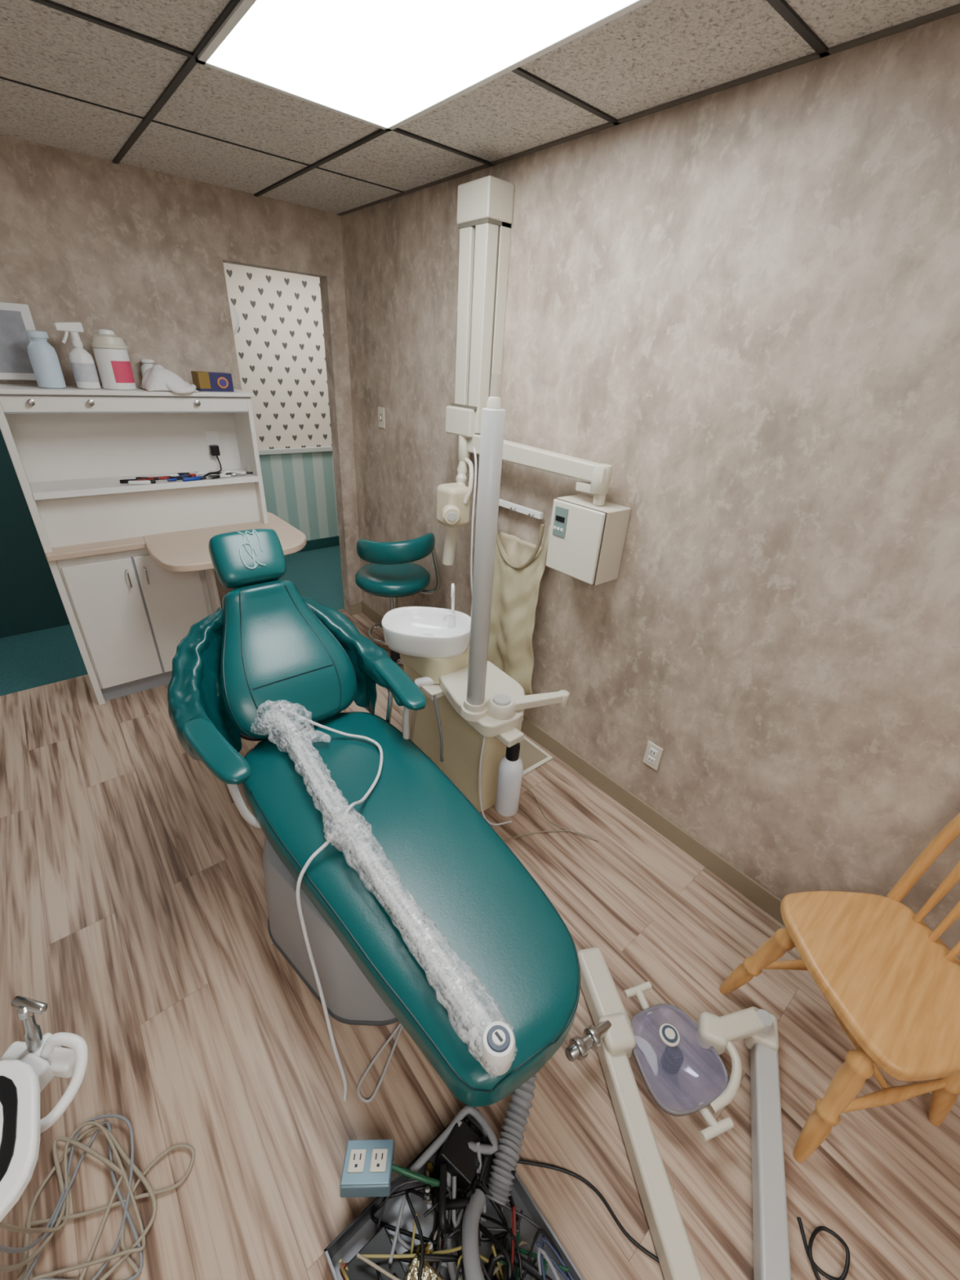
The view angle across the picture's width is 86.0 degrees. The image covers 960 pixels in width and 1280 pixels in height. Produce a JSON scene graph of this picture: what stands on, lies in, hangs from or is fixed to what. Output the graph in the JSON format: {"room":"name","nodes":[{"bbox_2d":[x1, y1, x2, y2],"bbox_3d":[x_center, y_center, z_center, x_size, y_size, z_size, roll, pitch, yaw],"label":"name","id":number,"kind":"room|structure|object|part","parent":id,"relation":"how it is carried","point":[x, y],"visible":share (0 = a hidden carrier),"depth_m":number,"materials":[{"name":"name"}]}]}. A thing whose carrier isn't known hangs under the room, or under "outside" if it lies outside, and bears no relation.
{"room":"dental clinic","nodes":[
{"label":"dental clinic","id":0,"kind":"room"},
{"bbox_2d":[0,429,70,637],"bbox_3d":[-3.144,-1.128,2.874,2.300,2.480,0.100,-19,35,-36],"label":"wall","id":1,"kind":"structure","parent":0,"point":[30,599],"depth_m":3.36,"materials":[{"name":"teal paint"}]},
{"bbox_2d":[0,134,362,614],"bbox_3d":[-2.167,-0.898,2.561,3.320,2.480,0.100,-19,35,-36],"label":"wall","id":2,"kind":"structure","parent":0,"point":[135,253],"depth_m":2.50,"materials":[{"name":"beige paint"}]},
{"bbox_2d":[0,302,35,380],"bbox_3d":[-2.088,-1.299,2.238,0.275,0.299,0.050,-19,35,-36],"label":"framed notice","id":3,"kind":"object","parent":2,"relation":"attached to","point":[15,318],"visible":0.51,"depth_m":2.26,"materials":[{"name":"white plastic"}]},
{"bbox_2d":[350,601,362,615],"bbox_3d":[-0.967,-0.247,4.018,0.098,0.095,0.012,-19,35,-36],"label":"baseboard","id":4,"kind":"structure","parent":2,"relation":"attached to","point":[356,607],"depth_m":4.01,"materials":[{"name":"beige wood"}]},
{"bbox_2d":[201,626,253,792],"bbox_3d":[-0.922,0.223,1.831,0.142,0.419,0.602,-10,31,-24],"label":"armrest","id":5,"kind":"object","parent":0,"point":[227,651],"depth_m":1.87,"materials":[{"name":"teal leather"}]},
{"bbox_2d":[222,262,332,449],"bbox_3d":[-2.447,-2.213,3.952,5.200,1.510,0.100,-19,35,-36],"label":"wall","id":6,"kind":"structure","parent":0,"point":[279,338],"depth_m":4.44,"materials":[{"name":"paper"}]},
{"bbox_2d":[257,446,332,455],"bbox_3d":[-2.445,-1.523,4.261,5.200,0.045,0.030,-19,35,-36],"label":"trim","id":7,"kind":"structure","parent":6,"relation":"attached to","point":[317,449],"depth_m":4.79,"materials":[{"name":"white wood"}]},
{"bbox_2d":[258,451,338,540],"bbox_3d":[-2.515,-1.121,4.536,5.200,0.970,0.105,-19,35,-36],"label":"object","id":8,"kind":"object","parent":6,"relation":"attached to","point":[300,488],"depth_m":5.02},
{"bbox_2d":[296,535,339,552],"bbox_3d":[-2.499,-0.714,4.700,5.200,0.100,0.020,-19,35,-36],"label":"baseboard","id":9,"kind":"structure","parent":6,"relation":"attached to","point":[321,543],"depth_m":5.33,"materials":[{"name":"teal wood"}]},
{"bbox_2d":[0,545,959,1279],"bbox_3d":[-0.413,0.652,2.560,5.200,0.050,6.800,-19,35,-36],"label":"floor","id":10,"kind":"structure","parent":0,"point":[133,902],"depth_m":1.51,"materials":[{"name":"laminate"}]},
{"bbox_2d":[0,995,195,1279],"bbox_3d":[-0.810,1.014,0.838,0.480,0.895,0.653,4,28,1],"label":"dental delivery unit","id":11,"kind":"object","parent":10,"relation":"on","point":[26,1068],"visible":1,"depth_m":0.79,"materials":[{"name":"white plastic"}]},
{"bbox_2d":[0,1059,39,1222],"bbox_3d":[-0.759,0.686,0.599,0.388,0.022,0.338,-17,34,-33],"label":"tray","id":12,"kind":"object","parent":11,"relation":"on","point":[20,1088],"depth_m":0.68,"materials":[{"name":"white plastic"}]},
{"bbox_3d":[-0.632,0.657,0.770,0.073,0.062,0.111,-6,30,-18],"label":"lever handle","id":13,"kind":"part","parent":11,"relation":"part of","materials":[{"name":"white plastic"}]},
{"bbox_2d":[0,383,306,705],"bbox_3d":[-1.557,-0.437,2.728,1.170,1.580,0.809,-19,35,-36],"label":"storage cabinet","id":14,"kind":"object","parent":10,"relation":"on","point":[131,566],"visible":0.94,"depth_m":2.67,"materials":[{"name":"white laminate"}]},
{"bbox_3d":[-1.912,-1.012,2.190,0.026,0.026,0.025,-19,35,-36],"label":"knob","id":15,"kind":"part","parent":14,"relation":"part of","materials":[{"name":"metal"}]},
{"bbox_2d":[24,329,66,388],"bbox_3d":[-1.895,-1.219,2.238,0.100,0.220,0.100,-19,35,-36],"label":"plastic bottle","id":16,"kind":"object","parent":14,"relation":"on","point":[43,357],"visible":1,"depth_m":2.21,"materials":[{"name":"white plastic"}]},
{"bbox_2d":[53,322,100,389],"bbox_3d":[-1.804,-1.275,2.306,0.112,0.264,0.091,-19,35,-36],"label":"spray bottle","id":17,"kind":"object","parent":14,"relation":"on","point":[82,362],"visible":1,"depth_m":2.29,"materials":[{"name":"white plastic"}]},
{"bbox_3d":[-1.750,-1.067,2.312,0.026,0.026,0.025,-19,35,-36],"label":"knob","id":18,"kind":"part","parent":14,"relation":"part of","materials":[{"name":"metal"}]},
{"bbox_2d":[44,536,146,561],"bbox_3d":[-1.962,-0.507,2.656,0.460,0.035,0.335,-19,35,-36],"label":"countertop","id":19,"kind":"structure","parent":14,"relation":"on","point":[76,551],"depth_m":2.54,"materials":[{"name":"beige laminate"}]},
{"bbox_3d":[-1.937,-0.081,2.739,0.290,0.700,0.020,-19,35,-36],"label":"cabinet door","id":20,"kind":"part","parent":14,"relation":"part of","materials":[{"name":"white laminate"}]},
{"bbox_2d":[90,328,136,390],"bbox_3d":[-1.705,-1.301,2.387,0.140,0.245,0.140,-19,35,-36],"label":"bottle","id":21,"kind":"object","parent":14,"relation":"on","point":[109,349],"visible":1,"depth_m":2.35,"materials":[{"name":"white plastic"}]},
{"bbox_3d":[-1.700,-1.367,2.352,0.140,0.055,0.140,-19,35,-36],"label":"lid","id":22,"kind":"part","parent":21,"relation":"part of","materials":[{"name":"beige plastic"}]},
{"bbox_3d":[-1.816,-0.932,2.783,0.995,0.610,0.015,-19,35,-36],"label":"panel","id":23,"kind":"part","parent":14,"relation":"part of","materials":[{"name":"white laminate"}]},
{"bbox_3d":[-1.621,-1.121,2.439,0.995,0.070,0.020,-19,35,-36],"label":"rail","id":24,"kind":"part","parent":14,"relation":"part of","materials":[{"name":"white laminate"}]},
{"bbox_3d":[-1.822,-0.317,2.669,0.010,0.099,0.031,-19,35,-36],"label":"handle","id":25,"kind":"part","parent":14,"relation":"part of","materials":[{"name":"metal"}]},
{"bbox_2d":[29,468,256,493],"bbox_3d":[-1.725,-0.834,2.707,0.995,0.020,0.280,-19,35,-36],"label":"shelf","id":26,"kind":"object","parent":14,"relation":"attached to","point":[100,482],"depth_m":2.62,"materials":[{"name":"white laminate"}]},
{"bbox_3d":[-1.761,-0.338,2.716,0.010,0.099,0.031,-19,35,-36],"label":"handle","id":27,"kind":"part","parent":14,"relation":"part of","materials":[{"name":"metal"}]},
{"bbox_2d":[139,358,154,377],"bbox_3d":[-1.673,-1.351,2.606,0.072,0.130,0.072,-19,35,-36],"label":"bottle","id":28,"kind":"object","parent":14,"relation":"on","point":[147,363],"visible":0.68,"depth_m":2.57,"materials":[{"name":"white plastic"}]},
{"bbox_3d":[-1.693,-0.691,2.729,0.995,0.250,0.015,-19,35,-36],"label":"panel","id":29,"kind":"part","parent":14,"relation":"part of","materials":[{"name":"white laminate"}]},
{"bbox_2d":[138,364,198,394],"bbox_3d":[-1.537,-1.280,2.522,0.222,0.121,0.246,-19,35,-36],"label":"folded towel","id":30,"kind":"object","parent":14,"relation":"on","point":[157,378],"visible":1,"depth_m":2.46,"materials":[{"name":"white fabric"}]},
{"bbox_2d":[165,382,195,394],"bbox_3d":[-1.452,-1.224,2.500,0.145,0.052,0.065,-19,35,-36],"label":"cloth","id":31,"kind":"object","parent":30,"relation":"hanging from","point":[177,388],"depth_m":2.49,"materials":[{"name":"white fabric"}]},
{"bbox_3d":[-1.706,-0.160,2.913,0.290,0.700,0.020,-19,35,-36],"label":"cabinet door","id":32,"kind":"part","parent":14,"relation":"part of","materials":[{"name":"white laminate"}]},
{"bbox_2d":[119,470,253,484],"bbox_3d":[-1.563,-0.886,2.767,0.644,0.032,0.181,-19,35,-36],"label":"instruments","id":33,"kind":"object","parent":14,"relation":"on","point":[185,477],"visible":1,"depth_m":2.74,"materials":[{"name":"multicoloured plastic"}]},
{"bbox_3d":[-1.412,-1.183,2.568,0.026,0.026,0.025,-19,35,-36],"label":"knob","id":34,"kind":"part","parent":14,"relation":"part of","materials":[{"name":"metal"}]},
{"bbox_2d":[195,430,222,472],"bbox_3d":[-1.520,-1.059,2.899,0.086,0.213,0.182,12,29,14],"label":"outlet","id":35,"kind":"object","parent":14,"relation":"attached to","point":[212,437],"visible":0.78,"depth_m":2.92,"materials":[{"name":"white plastic"}]},
{"bbox_3d":[-1.526,-0.990,2.902,0.061,0.089,0.149,22,33,30],"label":"cord","id":36,"kind":"part","parent":35,"relation":"part of","materials":[{"name":"black plastic"}]},
{"bbox_3d":[-1.520,-1.132,2.932,0.070,0.115,0.008,-19,35,-36],"label":"plate","id":37,"kind":"part","parent":35,"relation":"part of","materials":[{"name":"white plastic"}]},
{"bbox_2d":[191,370,234,391],"bbox_3d":[-1.385,-1.340,2.666,0.162,0.087,0.129,-19,35,-36],"label":"glove box","id":38,"kind":"object","parent":14,"relation":"on","point":[203,380],"visible":0.92,"depth_m":2.63,"materials":[{"name":"blue cardboard"}]},
{"bbox_2d":[142,511,306,572],"bbox_3d":[-1.393,-0.557,2.814,0.755,0.038,0.809,-19,35,-36],"label":"countertop","id":39,"kind":"structure","parent":14,"relation":"on","point":[188,550],"depth_m":2.68,"materials":[{"name":"beige laminate"}]},
{"bbox_2d":[167,528,580,1106],"bbox_3d":[-0.443,0.434,1.684,0.846,1.158,1.880,-19,35,-36],"label":"dental chair","id":40,"kind":"object","parent":10,"relation":"on","point":[266,641],"visible":1,"depth_m":1.58,"materials":[{"name":"teal leather"}]},
{"bbox_3d":[-0.846,0.443,1.701,0.020,0.282,0.051,8,29,9],"label":"arm post","id":41,"kind":"part","parent":40,"relation":"part of","materials":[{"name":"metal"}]},
{"bbox_2d":[220,580,355,738],"bbox_3d":[-0.785,0.058,2.023,0.501,0.489,0.461,-19,35,-36],"label":"backrest cushion","id":42,"kind":"object","parent":40,"relation":"on","point":[277,643],"depth_m":1.97,"materials":[{"name":"teal leather"}]},
{"bbox_3d":[-0.381,0.969,1.904,0.709,0.014,0.771,-19,35,-36],"label":"pedestal foot trim","id":43,"kind":"part","parent":40,"relation":"part of","materials":[{"name":"grey plastic"}]},
{"bbox_2d":[342,646,377,714],"bbox_3d":[-0.594,0.065,2.163,0.445,0.418,0.083,18,31,25],"label":"drape","id":44,"kind":"object","parent":40,"relation":"hanging from","point":[359,666],"depth_m":2.11,"materials":[{"name":"teal leather"}]},
{"bbox_2d":[255,699,515,1102],"bbox_3d":[-0.374,0.754,1.625,0.414,0.654,1.407,-13,32,-28],"label":"bubble-wrapped x-ray arm","id":45,"kind":"object","parent":40,"relation":"on","point":[495,1038],"visible":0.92,"depth_m":1.36},
{"bbox_3d":[-0.364,0.278,2.066,0.051,0.282,0.020,2,28,-2],"label":"arm post","id":46,"kind":"part","parent":40,"relation":"part of","materials":[{"name":"metal"}]},
{"bbox_2d":[240,711,580,1106],"bbox_3d":[-0.265,0.645,1.606,0.598,0.133,1.366,-19,35,-36],"label":"seat cushion","id":47,"kind":"object","parent":40,"relation":"on","point":[499,922],"depth_m":1.42,"materials":[{"name":"teal leather"}]},
{"bbox_2d":[356,1022,403,1102],"bbox_3d":[-0.275,1.194,1.495,0.058,0.010,0.250,13,30,17],"label":"cord","id":48,"kind":"object","parent":10,"relation":"on","point":[362,1099],"visible":0.88,"depth_m":1.46,"materials":[{"name":"grey rubber"}]},
{"bbox_2d":[339,1139,439,1197],"bbox_3d":[-0.202,1.266,1.225,0.240,0.157,0.104,0,28,-6],"label":"electrical outlet box","id":49,"kind":"object","parent":10,"relation":"on","point":[368,1166],"visible":1,"depth_m":1.18,"materials":[{"name":"blue metal"}]},
{"bbox_2d":[347,1149,366,1173],"bbox_3d":[-0.284,1.203,1.188,0.036,0.015,0.042,2,28,-3],"label":"receptacle","id":50,"kind":"object","parent":49,"relation":"attached to","point":[357,1158],"depth_m":1.19,"materials":[{"name":"beige plastic"}]},
{"bbox_2d":[369,1148,387,1172],"bbox_3d":[-0.234,1.204,1.190,0.036,0.015,0.042,2,28,-3],"label":"receptacle","id":51,"kind":"object","parent":49,"relation":"attached to","point":[378,1157],"depth_m":1.19,"materials":[{"name":"beige plastic"}]},
{"bbox_2d":[355,533,440,691],"bbox_3d":[-0.528,-0.206,3.082,0.461,0.954,0.520,-19,35,-36],"label":"stool","id":52,"kind":"object","parent":10,"relation":"on","point":[391,573],"visible":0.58,"depth_m":2.83,"materials":[{"name":"teal leather"}]},
{"bbox_3d":[-0.506,-0.362,2.997,0.430,0.092,0.430,-19,35,-36],"label":"seat","id":53,"kind":"part","parent":52,"relation":"part of","materials":[{"name":"teal leather"}]},
{"bbox_3d":[-0.459,-0.497,2.784,0.430,0.153,0.224,1,28,-5],"label":"backrest","id":54,"kind":"part","parent":52,"relation":"part of","materials":[{"name":"teal leather"}]},
{"bbox_3d":[-0.422,0.151,3.236,0.242,0.060,0.040,10,29,12],"label":"leg","id":55,"kind":"part","parent":52,"relation":"part of","materials":[{"name":"metal"}]},
{"bbox_2d":[324,1105,583,1279],"bbox_3d":[-0.044,1.356,1.092,0.410,0.150,0.430,-19,35,-36],"label":"junction box","id":56,"kind":"object","parent":10,"relation":"on","point":[451,1230],"visible":0.95,"depth_m":1.16,"materials":[{"name":"metal"}]},
{"bbox_2d":[381,373,569,825],"bbox_3d":[-0.055,-0.082,2.054,0.451,1.761,0.842,-19,35,-36],"label":"dental cuspidor unit","id":57,"kind":"object","parent":10,"relation":"on","point":[469,724],"visible":0.94,"depth_m":2.10,"materials":[{"name":"white plastic"}]},
{"bbox_2d":[381,606,471,657],"bbox_3d":[-0.226,-0.031,2.226,0.390,0.118,0.280,6,28,4],"label":"bowl","id":58,"kind":"object","parent":57,"relation":"on","point":[422,632],"depth_m":2.22,"materials":[{"name":"white ceramic"}]},
{"bbox_2d":[494,755,523,816],"bbox_3d":[0.117,0.559,2.040,0.096,0.304,0.096,-19,35,-36],"label":"water bottle","id":59,"kind":"object","parent":57,"relation":"on","point":[510,771],"depth_m":2.00,"materials":[{"name":"white plastic"}]},
{"bbox_2d":[494,728,524,761],"bbox_3d":[0.111,0.395,1.973,0.080,0.105,0.101,-19,35,-36],"label":"cap","id":60,"kind":"object","parent":57,"relation":"on","point":[510,737],"depth_m":1.94,"materials":[{"name":"plastic"}]},
{"bbox_3d":[0.209,0.237,2.004,0.251,0.040,0.054,-5,29,-16],"label":"arm","id":61,"kind":"part","parent":57,"relation":"part of","materials":[{"name":"white plastic"}]},
{"bbox_3d":[0.329,0.233,2.041,0.044,0.060,0.044,-19,35,-36],"label":"arm","id":62,"kind":"part","parent":57,"relation":"part of","materials":[{"name":"white plastic"}]},
{"bbox_2d":[484,1074,537,1205],"bbox_3d":[0.054,1.145,1.418,0.206,0.167,0.556,-4,29,-14],"label":"corrugated hose","id":63,"kind":"object","parent":10,"relation":"on","point":[509,1142],"visible":0.44,"depth_m":1.26,"materials":[{"name":"grey plastic"}]},
{"bbox_2d":[519,736,552,776],"bbox_3d":[0.163,0.581,2.693,0.280,0.014,0.340,-19,35,-36],"label":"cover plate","id":64,"kind":"object","parent":10,"relation":"on","point":[532,757],"visible":0.28,"depth_m":2.66,"materials":[{"name":"beige plastic"}]},
{"bbox_2d":[503,783,599,841],"bbox_3d":[0.152,0.768,2.340,0.354,0.009,0.703,-19,35,-36],"label":"cable","id":65,"kind":"object","parent":10,"relation":"on","point":[565,830],"visible":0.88,"depth_m":2.24,"materials":[{"name":"beige rubber"}]},
{"bbox_2d":[516,1159,659,1263],"bbox_3d":[0.265,1.356,1.249,0.422,0.023,0.062,15,30,20],"label":"cable","id":66,"kind":"object","parent":10,"relation":"on","point":[629,1237],"visible":0.86,"depth_m":1.26,"materials":[{"name":"black plastic"}]},
{"bbox_2d":[564,946,702,1279],"bbox_3d":[0.361,1.267,1.292,0.223,0.136,0.969,0,28,-6],"label":"detached delivery arm","id":67,"kind":"object","parent":10,"relation":"on","point":[613,1037],"visible":1,"depth_m":1.36},
{"bbox_2d":[623,981,791,1279],"bbox_3d":[0.552,1.262,1.344,0.446,0.128,0.757,15,30,20],"label":"lamp","id":68,"kind":"object","parent":10,"relation":"on","point":[679,1063],"visible":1,"depth_m":1.44,"materials":[{"name":"grey plastic"}]},
{"bbox_3d":[0.503,1.116,1.586,0.024,0.037,0.070,-7,30,-18],"label":"handle stem","id":69,"kind":"part","parent":68,"relation":"part of","materials":[{"name":"beige plastic"}]},
{"bbox_3d":[0.598,1.250,1.347,0.024,0.037,0.061,-7,30,-18],"label":"handle stem","id":70,"kind":"part","parent":68,"relation":"part of","materials":[{"name":"beige plastic"}]},
{"bbox_3d":[0.852,1.187,1.558,0.080,0.075,0.100,15,30,20],"label":"post","id":71,"kind":"part","parent":68,"relation":"part of","materials":[{"name":"white plastic"}]},
{"bbox_3d":[0.719,1.342,1.281,0.062,0.065,0.725,15,30,20],"label":"support post","id":72,"kind":"part","parent":68,"relation":"part of","materials":[{"name":"white metal"}]},
{"bbox_2d":[797,1217,850,1279],"bbox_3d":[0.802,1.430,1.174,0.097,0.022,0.142,8,28,8],"label":"coiled cable","id":73,"kind":"object","parent":10,"relation":"on","point":[815,1268],"visible":1,"depth_m":1.19,"materials":[{"name":"black plastic"}]},
{"bbox_2d":[719,813,959,1163],"bbox_3d":[1.081,0.777,1.293,0.492,1.099,0.448,1,28,-5],"label":"chair","id":74,"kind":"object","parent":10,"relation":"on","point":[890,981],"visible":1,"depth_m":1.32,"materials":[{"name":"brown wood"}]},
{"bbox_3d":[0.857,0.984,1.577,0.121,0.441,0.054,21,33,30],"label":"leg","id":75,"kind":"part","parent":74,"relation":"part of","materials":[{"name":"brown wood"}]},
{"bbox_3d":[0.879,1.146,1.278,0.125,0.441,0.058,-19,35,-36],"label":"leg","id":76,"kind":"part","parent":74,"relation":"part of","materials":[{"name":"brown wood"}]},
{"bbox_3d":[1.062,0.860,1.338,0.415,0.042,0.448,1,28,-5],"label":"seat","id":77,"kind":"part","parent":74,"relation":"part of","materials":[{"name":"brown wood"}]},
{"bbox_3d":[1.236,1.132,1.346,0.112,0.440,0.054,19,32,26],"label":"leg","id":78,"kind":"part","parent":74,"relation":"part of","materials":[{"name":"brown wood"}]},
{"bbox_2d":[0,0,959,213],"bbox_3d":[-0.479,-1.006,0.282,3.320,0.050,5.180,-19,35,-36],"label":"ceiling","id":79,"kind":"structure","parent":0,"point":[658,52],"depth_m":1.56,"materials":[{"name":"tile"}]},
{"bbox_2d":[112,0,239,164],"bbox_3d":[-0.003,-1.114,0.600,0.020,0.008,5.080,-19,35,-36],"label":"bar","id":80,"kind":"object","parent":79,"relation":"attached to","point":[190,63],"visible":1,"depth_m":1.55,"materials":[{"name":"brown metal"}]},
{"bbox_2d":[0,76,403,192],"bbox_3d":[-1.626,-1.695,1.487,3.320,0.005,0.006,-19,35,-36],"label":"thin tee","id":81,"kind":"object","parent":79,"relation":"attached to","point":[1,77],"visible":0.8,"depth_m":1.89,"materials":[{"name":"brown metal"}]},
{"bbox_2d":[195,0,257,65],"bbox_3d":[-0.384,-1.355,1.012,0.020,0.014,1.220,-19,35,-36],"label":"rim","id":82,"kind":"object","parent":79,"relation":"attached to","point":[242,6],"visible":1,"depth_m":1.26,"materials":[{"name":"white plastic"}]},
{"bbox_2d":[31,0,494,166],"bbox_3d":[-1.226,-1.445,1.070,3.320,0.007,0.020,-19,35,-36],"label":"cross tee","id":83,"kind":"object","parent":79,"relation":"attached to","point":[49,3],"visible":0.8,"depth_m":1.34,"materials":[{"name":"brown metal"}]},
{"bbox_2d":[195,56,392,131],"bbox_3d":[-0.538,-1.670,1.581,0.610,0.014,0.020,-19,35,-36],"label":"rim","id":84,"kind":"object","parent":79,"relation":"attached to","point":[209,64],"visible":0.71,"depth_m":1.55,"materials":[{"name":"white plastic"}]},
{"bbox_2d":[253,128,387,196],"bbox_3d":[0.466,-1.275,0.955,0.020,0.008,5.080,-19,35,-36],"label":"bar","id":85,"kind":"object","parent":79,"relation":"attached to","point":[380,131],"visible":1,"depth_m":2.08,"materials":[{"name":"brown metal"}]},
{"bbox_2d":[206,0,635,127],"bbox_3d":[-0.157,-1.432,1.183,0.580,0.010,1.190,-19,35,-36],"label":"ceiling light","id":86,"kind":"object","parent":79,"relation":"in","point":[381,62],"visible":0.88,"depth_m":1.28,"materials":[{"name":"white plastic"}]},
{"bbox_2d":[386,0,653,130],"bbox_3d":[0.070,-1.510,1.355,0.020,0.014,1.220,-19,35,-36],"label":"rim","id":87,"kind":"object","parent":79,"relation":"attached to","point":[636,4],"visible":0.67,"depth_m":1.29,"materials":[{"name":"white plastic"}]},
{"bbox_2d":[511,66,617,124],"bbox_3d":[0.259,-1.578,1.495,0.470,0.007,0.020,-19,35,-36],"label":"cross tee","id":88,"kind":"object","parent":79,"relation":"attached to","point":[519,71],"visible":0.79,"depth_m":1.48,"materials":[{"name":"brown metal"}]},
{"bbox_2d":[337,3,959,216],"bbox_3d":[0.820,-1.396,1.222,0.020,0.007,5.080,-19,35,-36],"label":"wall trim","id":89,"kind":"structure","parent":79,"relation":"attached to","point":[955,9],"depth_m":1.40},
{"bbox_2d":[765,0,830,57],"bbox_3d":[-0.449,-0.962,0.262,3.320,0.007,0.020,-19,35,-36],"label":"cross tee","id":90,"kind":"object","parent":79,"relation":"attached to","point":[782,7],"visible":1,"depth_m":1.13,"materials":[{"name":"brown metal"}]},
{"bbox_2d":[340,12,959,960],"bbox_3d":[0.765,-0.343,1.874,0.100,2.480,5.180,-19,35,-36],"label":"wall","id":91,"kind":"structure","parent":0,"point":[741,302],"depth_m":1.64,"materials":[{"name":"beige paint"}]},
{"bbox_2d":[377,406,385,428],"bbox_3d":[-0.603,-1.352,3.127,0.016,0.116,0.072,-19,35,-36],"label":"light switch","id":92,"kind":"object","parent":91,"relation":"attached to","point":[381,422],"visible":1,"depth_m":3.12,"materials":[{"name":"beige plastic"}]},
{"bbox_2d":[487,498,550,695],"bbox_3d":[0.136,-0.172,2.579,0.117,0.985,0.482,-19,35,-36],"label":"apron","id":93,"kind":"object","parent":91,"relation":"hanging from","point":[520,565],"visible":0.87,"depth_m":2.50,"materials":[{"name":"beige fabric"}]},
{"bbox_3d":[0.167,-0.452,2.397,0.017,0.250,0.328,-19,35,-36],"label":"neck trim","id":94,"kind":"part","parent":93,"relation":"part of","materials":[{"name":"beige fabric"}]},
{"bbox_3d":[0.158,-0.625,2.413,0.020,0.030,0.370,-19,35,-36],"label":"rail","id":95,"kind":"part","parent":93,"relation":"part of","materials":[{"name":"white plastic"}]},
{"bbox_2d":[435,175,613,592],"bbox_3d":[0.128,-0.800,2.156,0.313,1.852,0.954,-19,35,-36],"label":"machine","id":96,"kind":"object","parent":91,"relation":"attached to","point":[485,204],"visible":0.92,"depth_m":2.15,"materials":[{"name":"beige metal"}]},
{"bbox_3d":[-0.058,-1.341,2.271,0.060,0.770,0.078,-19,35,-36],"label":"column rail","id":97,"kind":"part","parent":96,"relation":"part of","materials":[{"name":"white metal"}]},
{"bbox_3d":[0.007,-1.300,2.203,0.060,0.770,0.078,-19,35,-36],"label":"column rail","id":98,"kind":"part","parent":96,"relation":"part of","materials":[{"name":"white metal"}]},
{"bbox_3d":[0.026,-1.385,2.247,0.055,0.840,0.190,-19,35,-36],"label":"mounting plate","id":99,"kind":"part","parent":96,"relation":"part of","materials":[{"name":"white metal"}]},
{"bbox_3d":[0.216,-0.769,2.149,0.055,0.085,0.801,-19,35,-36],"label":"folding arm","id":100,"kind":"part","parent":96,"relation":"part of","materials":[{"name":"white metal"}]},
{"bbox_2d":[361,600,785,926],"bbox_3d":[0.687,0.741,2.371,0.012,0.095,5.080,-19,35,-36],"label":"baseboard","id":101,"kind":"structure","parent":91,"relation":"attached to","point":[748,887],"depth_m":2.26,"materials":[{"name":"beige wood"}]},
{"bbox_2d":[546,493,631,585],"bbox_3d":[0.423,-0.405,2.067,0.170,0.290,0.260,-19,35,-36],"label":"control box","id":102,"kind":"object","parent":91,"relation":"attached to","point":[586,540],"visible":1,"depth_m":2.00,"materials":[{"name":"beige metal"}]},
{"bbox_2d":[642,740,662,770],"bbox_3d":[0.736,0.494,2.196,0.012,0.116,0.072,-19,35,-36],"label":"electrical outlet","id":103,"kind":"object","parent":91,"relation":"attached to","point":[652,756],"visible":1,"depth_m":2.19,"materials":[{"name":"beige plastic"}]},
{"bbox_2d":[647,755,655,764],"bbox_3d":[0.734,0.513,2.205,0.007,0.030,0.034,-19,35,-36],"label":"socket","id":104,"kind":"object","parent":103,"relation":"attached to","point":[651,758],"depth_m":2.20,"materials":[{"name":"white plastic"}]},
{"bbox_2d":[648,747,657,756],"bbox_3d":[0.736,0.476,2.185,0.007,0.030,0.034,-19,35,-36],"label":"socket","id":105,"kind":"object","parent":103,"relation":"attached to","point":[652,751],"depth_m":2.18,"materials":[{"name":"white plastic"}]}
]}

